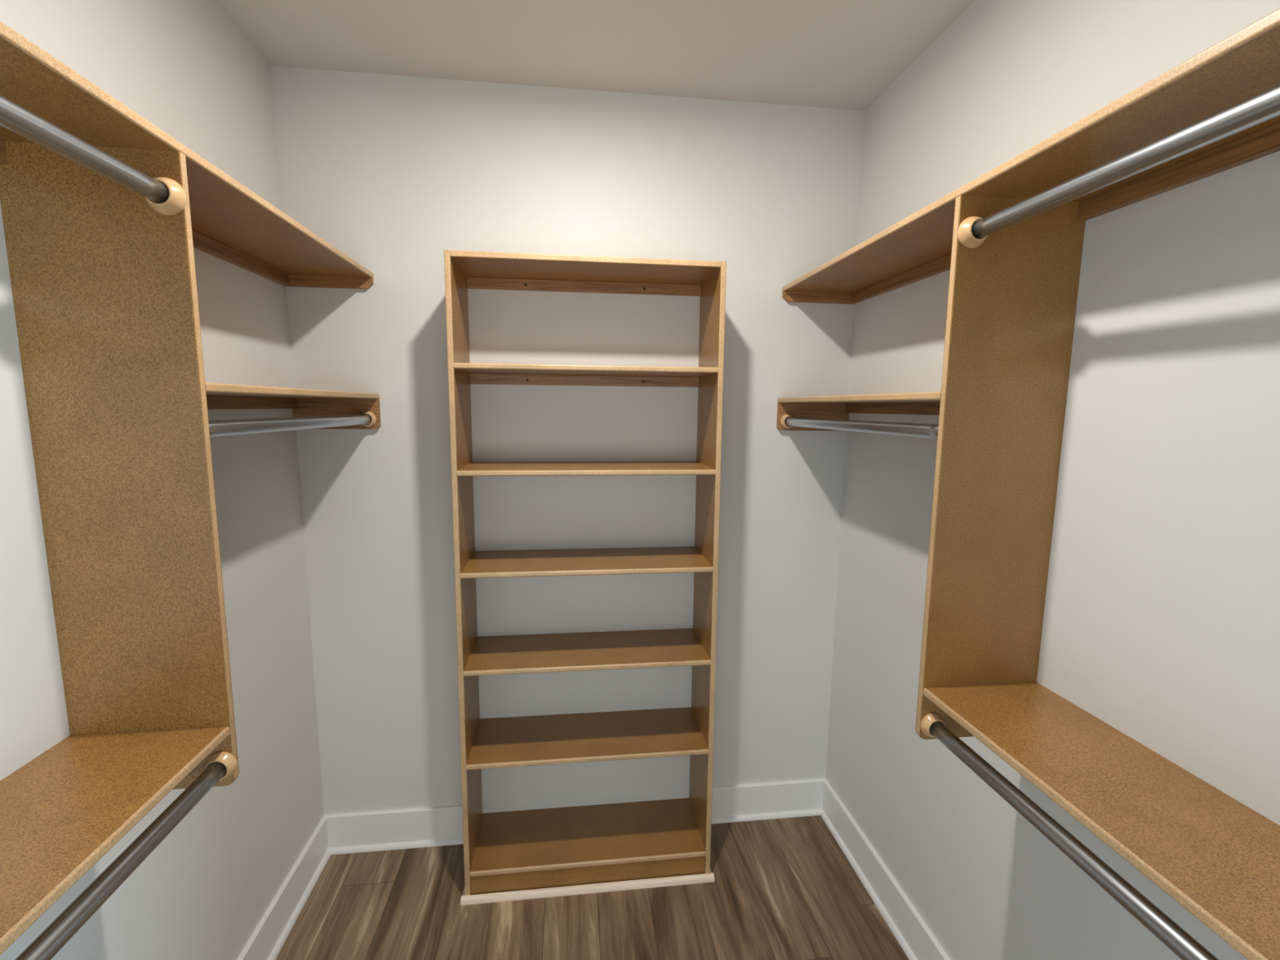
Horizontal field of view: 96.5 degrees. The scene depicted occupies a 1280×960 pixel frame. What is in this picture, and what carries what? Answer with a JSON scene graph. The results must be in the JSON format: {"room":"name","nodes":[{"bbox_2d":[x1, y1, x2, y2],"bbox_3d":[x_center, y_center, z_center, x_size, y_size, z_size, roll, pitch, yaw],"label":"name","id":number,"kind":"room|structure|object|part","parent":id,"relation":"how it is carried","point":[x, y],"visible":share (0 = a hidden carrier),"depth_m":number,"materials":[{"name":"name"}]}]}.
{"room":"walk-in closet","nodes":[
{"label":"walk-in closet","id":0,"kind":"room"},
{"bbox_2d":[0,0,324,959],"bbox_3d":[-1.076,0.219,0.620,0.132,2.748,2.780,0,7,-7],"label":"wall","id":1,"kind":"structure","parent":0,"point":[184,67],"depth_m":1.51,"materials":[{"name":"white paint"}]},
{"bbox_2d":[0,726,230,955],"bbox_3d":[-0.821,0.617,0.204,0.277,0.054,1.798,0,7,-7],"label":"closet shelf","id":2,"kind":"object","parent":1,"relation":"attached to","point":[61,811],"visible":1,"depth_m":0.89,"materials":[{"name":"brown wood"}]},
{"bbox_2d":[0,141,239,789],"bbox_3d":[-0.929,0.019,1.036,0.281,1.165,0.018,0,7,-7],"label":"divider panel","id":3,"kind":"object","parent":1,"relation":"attached to","point":[104,282],"visible":0.97,"depth_m":1.02,"materials":[{"name":"brown wood"}]},
{"bbox_2d":[0,94,186,215],"bbox_3d":[-0.699,-0.369,0.092,0.062,0.062,1.798,0,7,-7],"label":"hanging rod","id":4,"kind":"object","parent":3,"relation":"attached to","point":[166,196],"visible":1,"depth_m":0.81,"materials":[{"name":"metal"}]},
{"bbox_2d":[145,177,186,215],"bbox_3d":[-0.806,-0.482,0.965,0.062,0.062,0.026,0,7,-7],"label":"socket","id":5,"kind":"object","parent":4,"relation":"attached to","point":[172,200],"depth_m":0.96,"materials":[{"name":"brown wood"}]},
{"bbox_2d":[14,751,237,959],"bbox_3d":[-0.702,0.666,0.225,0.056,0.056,1.798,0,7,-7],"label":"hanging rod","id":6,"kind":"object","parent":3,"relation":"attached to","point":[221,765],"visible":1,"depth_m":0.86,"materials":[{"name":"metal"}]},
{"bbox_2d":[204,751,237,780],"bbox_3d":[-0.810,0.554,1.100,0.056,0.056,0.020,0,7,-7],"label":"socket","id":7,"kind":"object","parent":6,"relation":"attached to","point":[223,761],"depth_m":1.10,"materials":[{"name":"brown wood"}]},
{"bbox_2d":[0,21,373,288],"bbox_3d":[-0.873,-0.497,0.553,0.281,0.054,2.780,0,7,-7],"label":"closet shelf","id":8,"kind":"object","parent":1,"relation":"attached to","point":[232,224],"visible":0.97,"depth_m":1.12,"materials":[{"name":"brown wood"}]},
{"bbox_2d":[236,814,331,959],"bbox_3d":[-1.008,1.509,0.795,0.028,0.146,2.780,0,7,-7],"label":"baseboard","id":9,"kind":"structure","parent":1,"relation":"attached to","point":[271,933],"depth_m":1.86,"materials":[{"name":"white paint"}]},
{"bbox_3d":[-1.001,1.573,0.797,0.014,0.018,2.766,0,7,-7],"label":"shoe moulding","id":10,"kind":"part","parent":9,"relation":"part of","materials":[{"name":"white paint"}]},
{"bbox_2d":[204,382,381,429],"bbox_3d":[-0.986,-0.177,1.502,0.280,0.122,0.964,0,7,-7],"label":"closet shelf","id":11,"kind":"object","parent":1,"relation":"attached to","point":[304,402],"visible":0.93,"depth_m":1.74,"materials":[{"name":"brown wood"}]},
{"bbox_2d":[208,410,376,437],"bbox_3d":[-0.882,-0.150,1.510,0.056,0.056,0.946,0,7,-7],"label":"hanging rod","id":12,"kind":"object","parent":11,"relation":"attached to","point":[225,428],"visible":0.8,"depth_m":1.36,"materials":[{"name":"metal"}]},
{"bbox_2d":[360,410,376,426],"bbox_3d":[-0.938,-0.209,1.965,0.056,0.056,0.020,0,7,-7],"label":"socket","id":13,"kind":"object","parent":12,"relation":"attached to","point":[372,417],"depth_m":1.96,"materials":[{"name":"brown wood"}]},
{"bbox_2d":[270,65,864,814],"bbox_3d":[-0.203,0.029,2.176,2.244,2.748,0.120,0,7,-7],"label":"wall","id":14,"kind":"structure","parent":0,"point":[395,173],"depth_m":2.07,"materials":[{"name":"white paint"}]},
{"bbox_2d":[326,777,823,854],"bbox_3d":[-0.205,1.328,2.268,1.954,0.146,0.028,0,7,-7],"label":"baseboard","id":15,"kind":"structure","parent":14,"relation":"attached to","point":[442,825],"depth_m":2.20,"materials":[{"name":"white paint"}]},
{"bbox_3d":[-0.205,1.393,2.269,1.954,0.018,0.014,0,7,-7],"label":"shoe moulding","id":16,"kind":"part","parent":15,"relation":"part of","materials":[{"name":"white paint"}]},
{"bbox_2d":[275,815,908,959],"bbox_3d":[-0.040,1.600,0.925,2.244,0.050,3.020,0,7,-7],"label":"floor","id":17,"kind":"structure","parent":0,"point":[784,888],"depth_m":1.90,"materials":[{"name":"wood"}]},
{"bbox_2d":[444,249,726,905],"bbox_3d":[-0.179,0.360,2.004,0.880,2.134,0.308,0,7,-7],"label":"bookcase","id":18,"kind":"object","parent":17,"relation":"on","point":[580,850],"visible":1,"depth_m":1.99,"materials":[{"name":"brown wood"}]},
{"bbox_3d":[-0.597,0.361,1.962,0.018,2.134,0.289,0,7,-7],"label":"panel","id":19,"kind":"part","parent":18,"relation":"part of","materials":[{"name":"brown wood"}]},
{"bbox_3d":[-0.174,-0.367,1.920,0.821,0.018,0.289,0,7,-7],"label":"shelf","id":20,"kind":"part","parent":18,"relation":"part of","materials":[{"name":"brown wood"}]},
{"bbox_3d":[-0.177,-0.041,1.962,0.821,0.018,0.289,0,7,-7],"label":"shelf","id":21,"kind":"part","parent":18,"relation":"part of","materials":[{"name":"brown wood"}]},
{"bbox_3d":[-0.180,0.285,2.004,0.821,0.018,0.289,0,7,-7],"label":"shelf","id":22,"kind":"part","parent":18,"relation":"part of","materials":[{"name":"brown wood"}]},
{"bbox_3d":[-0.186,0.935,2.087,0.821,0.018,0.289,0,7,-7],"label":"shelf","id":23,"kind":"part","parent":18,"relation":"part of","materials":[{"name":"brown wood"}]},
{"bbox_3d":[-0.183,0.610,2.045,0.821,0.018,0.289,0,7,-7],"label":"shelf","id":24,"kind":"part","parent":18,"relation":"part of","materials":[{"name":"brown wood"}]},
{"bbox_3d":[-0.172,1.427,1.996,0.880,0.019,0.019,0,7,-7],"label":"moulding","id":25,"kind":"part","parent":18,"relation":"part of","materials":[{"name":"wood"}]},
{"bbox_3d":[-0.190,1.324,2.137,0.821,0.018,0.289,0,7,-7],"label":"shelf","id":26,"kind":"part","parent":18,"relation":"part of","materials":[{"name":"brown wood"}]},
{"bbox_3d":[0.235,0.356,2.064,0.018,2.134,0.289,0,7,-7],"label":"panel","id":27,"kind":"part","parent":18,"relation":"part of","materials":[{"name":"brown wood"}]},
{"bbox_2d":[213,0,974,111],"bbox_3d":[-0.014,-1.190,0.569,2.244,0.080,3.020,0,7,-7],"label":"ceiling","id":28,"kind":"structure","parent":0,"point":[831,54],"depth_m":1.68,"materials":[{"name":"white paint"}]},
{"bbox_2d":[826,0,1279,959],"bbox_3d":[1.021,0.206,0.876,0.131,2.748,2.780,0,7,-7],"label":"wall","id":29,"kind":"structure","parent":0,"point":[1161,624],"depth_m":1.16,"materials":[{"name":"white paint"}]},
{"bbox_2d":[776,391,941,431],"bbox_3d":[0.717,-0.189,1.710,0.280,0.122,0.965,0,7,-7],"label":"closet shelf","id":30,"kind":"object","parent":29,"relation":"attached to","point":[835,407],"visible":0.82,"depth_m":1.90,"materials":[{"name":"brown wood"}]},
{"bbox_2d":[780,413,938,439],"bbox_3d":[0.613,-0.161,1.691,0.056,0.056,0.947,0,7,-7],"label":"hanging rod","id":31,"kind":"object","parent":30,"relation":"attached to","point":[787,420],"visible":0.73,"depth_m":1.55,"materials":[{"name":"metal"}]},
{"bbox_2d":[780,413,793,428],"bbox_3d":[0.557,-0.220,2.147,0.056,0.056,0.020,0,7,-7],"label":"socket","id":32,"kind":"object","parent":31,"relation":"attached to","point":[784,419],"depth_m":2.14,"materials":[{"name":"brown wood"}]},
{"bbox_2d":[820,777,950,959],"bbox_3d":[0.931,1.497,1.031,0.028,0.146,2.780,0,7,-7],"label":"baseboard","id":33,"kind":"structure","parent":29,"relation":"attached to","point":[915,938],"depth_m":1.94,"materials":[{"name":"white paint"}]},
{"bbox_3d":[0.924,1.561,1.032,0.014,0.018,2.766,0,7,-7],"label":"shoe moulding","id":34,"kind":"part","parent":33,"relation":"part of","materials":[{"name":"white paint"}]},
{"bbox_2d":[915,195,1085,739],"bbox_3d":[0.776,0.007,1.243,0.282,1.167,0.018,0,7,-7],"label":"divider panel","id":35,"kind":"object","parent":29,"relation":"attached to","point":[1012,298],"visible":0.95,"depth_m":1.22,"materials":[{"name":"brown wood"}]},
{"bbox_2d":[920,712,1218,959],"bbox_3d":[0.767,0.665,0.405,0.056,0.056,1.797,0,7,-7],"label":"hanging rod","id":36,"kind":"object","parent":35,"relation":"attached to","point":[1184,946],"visible":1,"depth_m":0.91,"materials":[{"name":"metal"}]},
{"bbox_2d":[920,712,945,737],"bbox_3d":[0.659,0.552,1.279,0.056,0.056,0.020,0,7,-7],"label":"socket","id":37,"kind":"object","parent":36,"relation":"attached to","point":[931,722],"depth_m":1.27,"materials":[{"name":"brown wood"}]},
{"bbox_2d":[957,84,1279,248],"bbox_3d":[0.778,-0.385,0.271,0.062,0.062,1.797,0,7,-7],"label":"hanging rod","id":38,"kind":"object","parent":35,"relation":"attached to","point":[973,231],"visible":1,"depth_m":0.81,"materials":[{"name":"metal"}]},
{"bbox_2d":[957,216,987,248],"bbox_3d":[0.671,-0.498,1.143,0.062,0.062,0.026,0,7,-7],"label":"socket","id":39,"kind":"object","parent":38,"relation":"attached to","point":[969,236],"depth_m":1.14,"materials":[{"name":"brown wood"}]},
{"bbox_2d":[782,8,1279,304],"bbox_3d":[0.831,-0.510,0.760,0.282,0.054,2.780,0,7,-7],"label":"closet shelf","id":40,"kind":"object","parent":29,"relation":"attached to","point":[1244,64],"visible":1,"depth_m":0.96,"materials":[{"name":"brown wood"}]},
{"bbox_2d":[923,681,1279,959],"bbox_3d":[0.879,0.604,0.411,0.278,0.054,1.797,0,7,-7],"label":"closet shelf","id":41,"kind":"object","parent":29,"relation":"attached to","point":[1214,855],"visible":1,"depth_m":0.90,"materials":[{"name":"brown wood"}]}
]}

